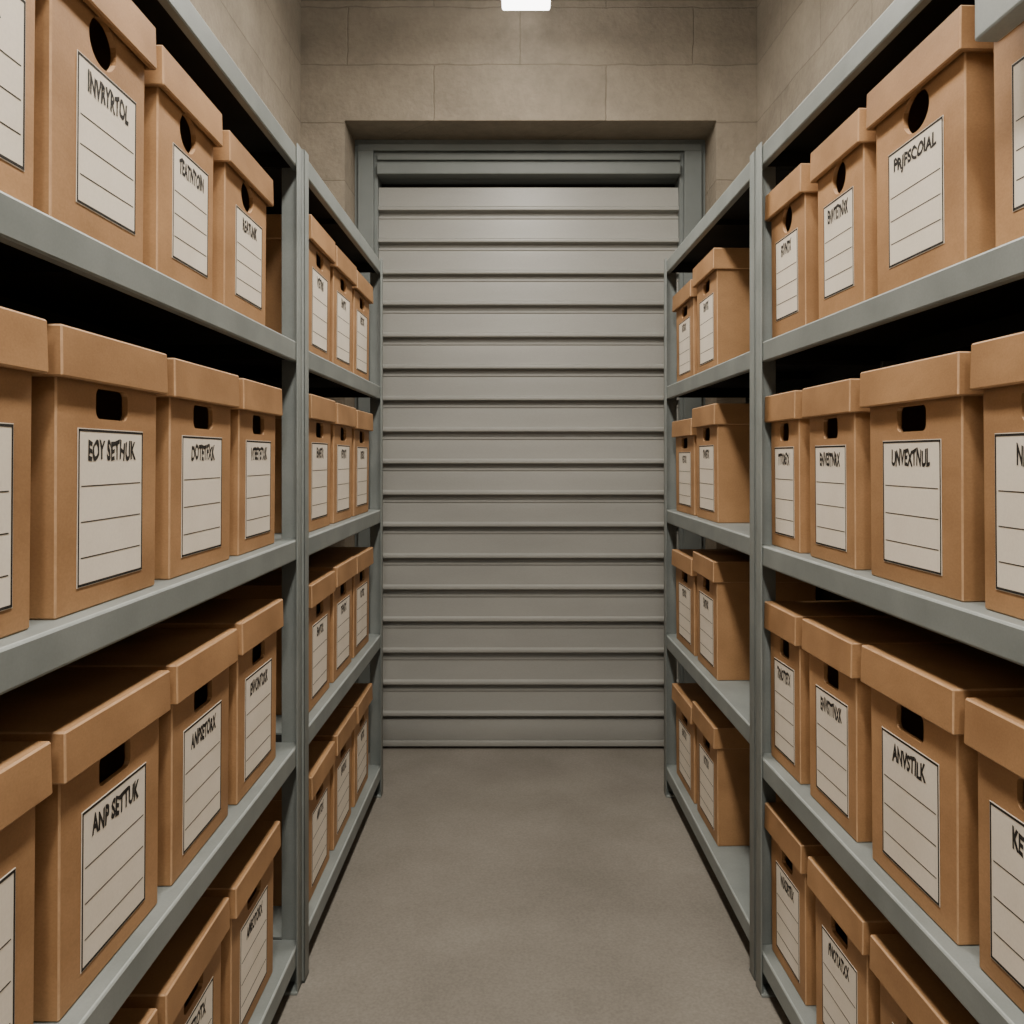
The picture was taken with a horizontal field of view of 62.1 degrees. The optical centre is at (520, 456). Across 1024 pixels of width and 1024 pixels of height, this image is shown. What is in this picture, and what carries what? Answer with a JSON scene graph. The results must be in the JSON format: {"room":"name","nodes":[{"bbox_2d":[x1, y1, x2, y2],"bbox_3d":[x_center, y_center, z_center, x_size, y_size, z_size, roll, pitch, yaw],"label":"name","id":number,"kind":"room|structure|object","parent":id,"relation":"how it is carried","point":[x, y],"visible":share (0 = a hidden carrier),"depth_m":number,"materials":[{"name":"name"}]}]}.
{"room":"archive storage room","nodes":[
{"label":"archive storage room","id":0,"kind":"room"},
{"bbox_2d":[189,0,300,146],"bbox_3d":[-0.894,-0.275,0.775,0.111,2.930,5.950,0,0,0],"label":"wall","id":1,"kind":"structure","parent":0,"point":[262,38],"depth_m":2.81,"materials":[{"name":"concrete"}]},
{"bbox_2d":[301,1,756,548],"bbox_3d":[0.030,-0.275,3.470,1.739,2.930,0.460,0,0,0],"label":"wall","id":2,"kind":"structure","parent":0,"point":[371,70],"depth_m":3.24,"materials":[{"name":"concrete"}]},
{"bbox_2d":[378,184,678,745],"bbox_3d":[0.030,0.003,3.511,1.240,2.371,0.110,0,0,0],"label":"door","id":3,"kind":"structure","parent":2,"relation":"in","point":[523,324],"depth_m":3.47,"materials":[{"name":"grey paint"}]},
{"bbox_2d":[355,140,704,752],"bbox_3d":[0.036,-0.046,3.506,1.417,2.473,0.187,0,0,0],"label":"door frame","id":4,"kind":"structure","parent":2,"relation":"attached to","point":[681,163],"depth_m":3.42,"materials":[{"name":"grey paint"}]},
{"bbox_2d":[301,0,756,0],"bbox_3d":[0.200,-1.790,0.775,2.300,0.100,5.950,0,0,0],"label":"ceiling","id":5,"kind":"structure","parent":0,"point":[301,0],"depth_m":3.24,"materials":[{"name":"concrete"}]},
{"bbox_2d":[502,0,549,9],"bbox_3d":[0.018,-1.671,2.455,0.180,0.138,1.210,0,0,0],"label":"ceiling light","id":6,"kind":"object","parent":5,"relation":"attached to","point":[506,4],"visible":1,"depth_m":3.01,"materials":[{"name":"white plastic"}]},
{"bbox_2d":[271,746,790,1023],"bbox_3d":[0.200,1.240,0.775,2.300,0.100,5.950,0,0,0],"label":"floor","id":7,"kind":"structure","parent":0,"point":[482,884],"depth_m":2.24,"materials":[{"name":"concrete"}]},
{"bbox_2d":[0,0,301,1023],"bbox_3d":[-0.659,0.247,1.110,0.329,1.886,1.620,0,0,0],"label":"shelving rack","id":8,"kind":"object","parent":7,"relation":"on","point":[52,271],"visible":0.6,"depth_m":1.44,"materials":[{"name":"grey metal"}]},
{"bbox_2d":[0,0,34,206],"bbox_3d":[-0.660,-0.429,0.788,0.303,0.343,0.275,0,0,0],"label":"box","id":9,"kind":"object","parent":8,"relation":"on","point":[17,17],"visible":0.9,"depth_m":0.88,"materials":[{"name":"cardboard"}]},
{"bbox_2d":[0,306,47,638],"bbox_3d":[-0.660,0.018,0.782,0.303,0.332,0.274,0,0,0],"label":"box","id":10,"kind":"object","parent":8,"relation":"on","point":[23,337],"visible":1,"depth_m":0.88,"materials":[{"name":"cardboard"}]},
{"bbox_2d":[0,741,51,1023],"bbox_3d":[-0.660,0.476,0.786,0.302,0.334,0.282,0,0,0],"label":"box","id":11,"kind":"object","parent":8,"relation":"on","point":[25,766],"visible":1,"depth_m":0.88,"materials":[{"name":"cardboard"}]},
{"bbox_2d":[0,670,170,1021],"bbox_3d":[-0.660,0.476,1.095,0.302,0.334,0.282,0,0,0],"label":"box","id":12,"kind":"object","parent":8,"relation":"on","point":[96,833],"visible":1,"depth_m":1.05,"materials":[{"name":"cardboard"}]},
{"bbox_2d":[33,0,156,262],"bbox_3d":[-0.660,-0.429,1.063,0.303,0.343,0.253,0,0,0],"label":"box","id":13,"kind":"object","parent":8,"relation":"on","point":[92,57],"visible":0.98,"depth_m":1.04,"materials":[{"name":"cardboard"}]},
{"bbox_2d":[29,324,167,619],"bbox_3d":[-0.660,0.018,1.086,0.303,0.332,0.283,0,0,0],"label":"box","id":14,"kind":"object","parent":8,"relation":"on","point":[93,412],"visible":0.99,"depth_m":1.03,"materials":[{"name":"cardboard"}]},
{"bbox_2d":[109,1008,157,1023],"bbox_3d":[-0.660,0.930,1.058,0.303,0.315,0.273,0,0,1],"label":"box","id":15,"kind":"object","parent":8,"relation":"on","point":[124,1015],"visible":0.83,"depth_m":1.18,"materials":[{"name":"cardboard"}]},
{"bbox_2d":[57,628,237,885],"bbox_3d":[-0.660,0.476,1.396,0.303,0.334,0.277,0,0,-1],"label":"box","id":16,"kind":"object","parent":8,"relation":"on","point":[193,734],"visible":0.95,"depth_m":1.35,"materials":[{"name":"cardboard"}]},
{"bbox_2d":[121,897,229,1023],"bbox_3d":[-0.660,0.930,1.355,0.304,0.315,0.276,0,0,0],"label":"box","id":17,"kind":"object","parent":8,"relation":"on","point":[183,983],"visible":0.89,"depth_m":1.35,"materials":[{"name":"cardboard"}]},
{"bbox_2d":[143,45,222,298],"bbox_3d":[-0.660,-0.423,1.332,0.303,0.330,0.247,0,0,-1],"label":"box","id":18,"kind":"object","parent":8,"relation":"on","point":[182,126],"visible":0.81,"depth_m":1.29,"materials":[{"name":"cardboard"}]},
{"bbox_2d":[155,358,239,579],"bbox_3d":[-0.660,0.018,1.398,0.303,0.330,0.280,0,0,1],"label":"box","id":19,"kind":"object","parent":8,"relation":"on","point":[192,471],"visible":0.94,"depth_m":1.35,"materials":[{"name":"cardboard"}]},
{"bbox_2d":[146,599,283,804],"bbox_3d":[-0.660,0.473,1.691,0.303,0.338,0.272,0,0,0],"label":"box","id":20,"kind":"object","parent":8,"relation":"on","point":[252,678],"visible":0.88,"depth_m":1.65,"materials":[{"name":"cardboard"}]},
{"bbox_2d":[201,821,280,1023],"bbox_3d":[-0.660,0.930,1.663,0.303,0.315,0.287,0,0,0],"label":"box","id":21,"kind":"object","parent":8,"relation":"on","point":[246,878],"visible":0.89,"depth_m":1.62,"materials":[{"name":"cardboard"}]},
{"bbox_2d":[212,130,273,325],"bbox_3d":[-0.660,-0.415,1.620,0.303,0.315,0.271,0,0,-1],"label":"box","id":22,"kind":"object","parent":8,"relation":"on","point":[242,190],"visible":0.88,"depth_m":1.57,"materials":[{"name":"cardboard"}]},
{"bbox_2d":[229,378,282,555],"bbox_3d":[-0.660,0.019,1.691,0.303,0.329,0.255,0,0,0],"label":"box","id":23,"kind":"object","parent":8,"relation":"on","point":[252,424],"visible":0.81,"depth_m":1.65,"materials":[{"name":"cardboard"}]},
{"bbox_2d":[184,149,382,982],"bbox_3d":[-0.653,0.247,2.466,0.329,1.886,1.088,0,0,0],"label":"shelving rack","id":24,"kind":"object","parent":7,"relation":"on","point":[321,377],"visible":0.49,"depth_m":2.44,"materials":[{"name":"grey metal"}]},
{"bbox_2d":[212,571,335,714],"bbox_3d":[-0.654,0.467,2.179,0.303,0.315,0.268,0,0,-1],"label":"box","id":25,"kind":"object","parent":24,"relation":"on","point":[321,583],"visible":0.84,"depth_m":2.12,"materials":[{"name":"cardboard"}]},
{"bbox_2d":[257,741,334,905],"bbox_3d":[-0.654,0.930,2.179,0.303,0.315,0.268,0,0,-1],"label":"box","id":26,"kind":"object","parent":24,"relation":"on","point":[321,753],"visible":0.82,"depth_m":2.13,"materials":[{"name":"cardboard"}]},
{"bbox_2d":[265,214,335,360],"bbox_3d":[-0.654,-0.417,2.179,0.303,0.337,0.268,0,0,0],"label":"box","id":27,"kind":"object","parent":24,"relation":"on","point":[322,254],"visible":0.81,"depth_m":2.09,"materials":[{"name":"cardboard"}]},
{"bbox_2d":[274,394,335,532],"bbox_3d":[-0.654,0.016,2.180,0.303,0.337,0.268,0,0,0],"label":"box","id":28,"kind":"object","parent":24,"relation":"on","point":[322,411],"visible":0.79,"depth_m":2.14,"materials":[{"name":"cardboard"}]},
{"bbox_2d":[273,556,356,682],"bbox_3d":[-0.654,0.464,2.471,0.302,0.321,0.268,0,0,0],"label":"box","id":29,"kind":"object","parent":24,"relation":"on","point":[345,567],"visible":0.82,"depth_m":2.44,"materials":[{"name":"cardboard"}]},
{"bbox_2d":[312,707,356,849],"bbox_3d":[-0.654,0.927,2.470,0.303,0.321,0.269,0,0,0],"label":"box","id":30,"kind":"object","parent":24,"relation":"on","point":[339,727],"visible":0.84,"depth_m":2.43,"materials":[{"name":"cardboard"}]},
{"bbox_2d":[309,547,372,657],"bbox_3d":[-0.654,0.465,2.761,0.303,0.318,0.268,0,0,1],"label":"box","id":31,"kind":"object","parent":24,"relation":"on","point":[364,555],"visible":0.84,"depth_m":2.73,"materials":[{"name":"cardboard"}]},
{"bbox_2d":[329,246,356,371],"bbox_3d":[-0.654,-0.415,2.471,0.302,0.334,0.268,0,0,1],"label":"box","id":32,"kind":"object","parent":24,"relation":"on","point":[343,274],"visible":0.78,"depth_m":2.44,"materials":[{"name":"cardboard"}]},
{"bbox_2d":[330,403,355,523],"bbox_3d":[-0.654,0.018,2.469,0.303,0.334,0.268,0,0,0],"label":"box","id":33,"kind":"object","parent":24,"relation":"on","point":[341,431],"visible":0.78,"depth_m":2.43,"materials":[{"name":"cardboard"}]},
{"bbox_2d":[337,683,372,806],"bbox_3d":[-0.654,0.928,2.759,0.303,0.318,0.268,0,0,0],"label":"box","id":34,"kind":"object","parent":24,"relation":"on","point":[360,695],"visible":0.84,"depth_m":2.72,"materials":[{"name":"cardboard"}]},
{"bbox_2d":[351,410,372,515],"bbox_3d":[-0.654,0.019,2.761,0.303,0.330,0.268,0,0,0],"label":"box","id":35,"kind":"object","parent":24,"relation":"on","point":[364,420],"visible":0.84,"depth_m":2.73,"materials":[{"name":"cardboard"}]},
{"bbox_2d":[352,270,372,380],"bbox_3d":[-0.654,-0.414,2.761,0.303,0.330,0.268,0,0,1],"label":"box","id":36,"kind":"object","parent":24,"relation":"on","point":[362,294],"visible":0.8,"depth_m":2.73,"materials":[{"name":"cardboard"}]},
{"bbox_2d":[664,151,881,980],"bbox_3d":[0.682,0.247,2.474,0.329,1.886,1.080,0,0,-1],"label":"shelving rack","id":37,"kind":"object","parent":7,"relation":"on","point":[730,222],"visible":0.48,"depth_m":2.40,"materials":[{"name":"grey metal"}]},
{"bbox_2d":[672,418,696,515],"bbox_3d":[0.676,0.032,2.800,0.303,0.306,0.289,0,0,-2],"label":"box","id":38,"kind":"object","parent":37,"relation":"on","point":[686,436],"visible":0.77,"depth_m":2.76,"materials":[{"name":"cardboard"}]},
{"bbox_2d":[672,279,697,381],"bbox_3d":[0.676,-0.402,2.798,0.303,0.306,0.290,0,0,-1],"label":"box","id":39,"kind":"object","parent":37,"relation":"on","point":[684,304],"visible":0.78,"depth_m":2.75,"materials":[{"name":"cardboard"}]},
{"bbox_2d":[672,683,711,803],"bbox_3d":[0.676,0.934,2.800,0.303,0.306,0.290,0,0,-2],"label":"box","id":40,"kind":"object","parent":37,"relation":"on","point":[683,694],"visible":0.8,"depth_m":2.78,"materials":[{"name":"cardboard"}]},
{"bbox_2d":[672,549,736,655],"bbox_3d":[0.676,0.471,2.800,0.303,0.306,0.290,0,0,-2],"label":"box","id":41,"kind":"object","parent":37,"relation":"on","point":[682,559],"visible":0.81,"depth_m":2.77,"materials":[{"name":"cardboard"}]},
{"bbox_2d":[692,403,749,522],"bbox_3d":[0.683,0.018,2.500,0.303,0.334,0.268,0,0,-2],"label":"box","id":42,"kind":"object","parent":37,"relation":"on","point":[723,429],"visible":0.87,"depth_m":2.38,"materials":[{"name":"cardboard"}]},
{"bbox_2d":[692,248,749,372],"bbox_3d":[0.683,-0.415,2.498,0.304,0.334,0.269,0,0,-1],"label":"box","id":43,"kind":"object","parent":37,"relation":"on","point":[721,279],"visible":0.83,"depth_m":2.37,"materials":[{"name":"cardboard"}]},
{"bbox_2d":[692,701,783,845],"bbox_3d":[0.683,0.921,2.499,0.303,0.334,0.268,0,0,-2],"label":"box","id":44,"kind":"object","parent":37,"relation":"on","point":[723,754],"visible":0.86,"depth_m":2.38,"materials":[{"name":"cardboard"}]},
{"bbox_2d":[692,551,815,679],"bbox_3d":[0.683,0.458,2.498,0.303,0.334,0.268,0,0,-1],"label":"box","id":45,"kind":"object","parent":37,"relation":"on","point":[723,577],"visible":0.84,"depth_m":2.37,"materials":[{"name":"cardboard"}]},
{"bbox_2d":[756,0,1023,1023],"bbox_3d":[0.714,0.240,1.120,0.363,1.900,1.600,0,0,-3],"label":"shelving rack","id":46,"kind":"object","parent":7,"relation":"on","point":[980,297],"visible":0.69,"depth_m":1.51,"materials":[{"name":"grey metal"}]},
{"bbox_2d":[764,390,810,552],"bbox_3d":[0.698,0.030,1.813,0.303,0.330,0.185,0,0,-2],"label":"box","id":47,"kind":"object","parent":46,"relation":"on","point":[790,432],"visible":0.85,"depth_m":1.77,"materials":[{"name":"cardboard"}]},
{"bbox_2d":[765,163,818,337],"bbox_3d":[0.699,-0.419,1.797,0.303,0.327,0.214,0,0,-3],"label":"box","id":48,"kind":"object","parent":46,"relation":"on","point":[791,208],"visible":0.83,"depth_m":1.74,"materials":[{"name":"cardboard"}]},
{"bbox_2d":[764,802,830,1005],"bbox_3d":[0.699,0.932,1.798,0.303,0.324,0.214,0,0,-3],"label":"box","id":49,"kind":"object","parent":46,"relation":"on","point":[792,843],"visible":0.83,"depth_m":1.75,"materials":[{"name":"cardboard"}]},
{"bbox_2d":[764,600,896,783],"bbox_3d":[0.698,0.493,1.815,0.303,0.343,0.185,0,0,-3],"label":"box","id":50,"kind":"object","parent":46,"relation":"on","point":[790,685],"visible":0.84,"depth_m":1.78,"materials":[{"name":"cardboard"}]},
{"bbox_2d":[802,378,871,569],"bbox_3d":[0.710,0.030,1.575,0.303,0.330,0.221,0,0,-2],"label":"box","id":51,"kind":"object","parent":46,"relation":"on","point":[840,457],"visible":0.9,"depth_m":1.52,"materials":[{"name":"cardboard"}]},
{"bbox_2d":[810,108,877,318],"bbox_3d":[0.712,-0.421,1.537,0.303,0.330,0.217,0,0,-2],"label":"box","id":52,"kind":"object","parent":46,"relation":"on","point":[844,166],"visible":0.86,"depth_m":1.49,"materials":[{"name":"cardboard"}]},
{"bbox_2d":[807,856,899,1023],"bbox_3d":[0.712,0.934,1.539,0.303,0.321,0.236,0,0,-3],"label":"box","id":53,"kind":"object","parent":46,"relation":"on","point":[847,989],"visible":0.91,"depth_m":1.51,"materials":[{"name":"cardboard"}]},
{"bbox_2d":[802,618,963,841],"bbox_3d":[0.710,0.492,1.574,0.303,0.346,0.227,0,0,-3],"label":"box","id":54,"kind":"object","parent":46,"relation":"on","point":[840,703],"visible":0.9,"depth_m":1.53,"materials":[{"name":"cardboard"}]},
{"bbox_2d":[859,351,984,601],"bbox_3d":[0.724,0.027,1.284,0.304,0.337,0.290,0,0,-3],"label":"box","id":55,"kind":"object","parent":46,"relation":"on","point":[927,421],"visible":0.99,"depth_m":1.22,"materials":[{"name":"cardboard"}]},
{"bbox_2d":[869,934,978,1023],"bbox_3d":[0.725,0.935,1.257,0.303,0.318,0.274,0,0,-3],"label":"box","id":56,"kind":"object","parent":46,"relation":"on","point":[911,992],"visible":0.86,"depth_m":1.28,"materials":[{"name":"cardboard"}]},
{"bbox_2d":[866,5,995,294],"bbox_3d":[0.725,-0.427,1.268,0.303,0.343,0.281,0,0,-2],"label":"box","id":57,"kind":"object","parent":46,"relation":"on","point":[931,116],"visible":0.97,"depth_m":1.20,"materials":[{"name":"cardboard"}]},
{"bbox_2d":[861,644,1023,944],"bbox_3d":[0.724,0.489,1.288,0.304,0.352,0.277,0,0,-3],"label":"box","id":58,"kind":"object","parent":46,"relation":"on","point":[925,775],"visible":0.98,"depth_m":1.24,"materials":[{"name":"cardboard"}]},
{"bbox_2d":[964,697,1023,1011],"bbox_3d":[0.738,0.490,0.991,0.303,0.349,0.266,0,0,-2],"label":"box","id":59,"kind":"object","parent":46,"relation":"on","point":[994,726],"visible":1,"depth_m":1.06,"materials":[{"name":"cardboard"}]},
{"bbox_2d":[970,332,1023,619],"bbox_3d":[0.738,0.024,0.984,0.303,0.343,0.253,0,0,-2],"label":"box","id":60,"kind":"object","parent":46,"relation":"on","point":[997,364],"visible":1,"depth_m":1.05,"materials":[{"name":"cardboard"}]},
{"bbox_2d":[994,21,1023,246],"bbox_3d":[0.740,-0.427,0.949,0.303,0.343,0.284,0,0,-2],"label":"box","id":61,"kind":"object","parent":46,"relation":"on","point":[1008,51],"visible":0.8,"depth_m":1.04,"materials":[{"name":"cardboard"}]},
{"bbox_2d":[757,0,893,145],"bbox_3d":[1.113,-0.275,0.775,0.474,2.930,5.950,0,0,0],"label":"wall","id":62,"kind":"structure","parent":0,"point":[799,42],"depth_m":2.83,"materials":[{"name":"concrete"}]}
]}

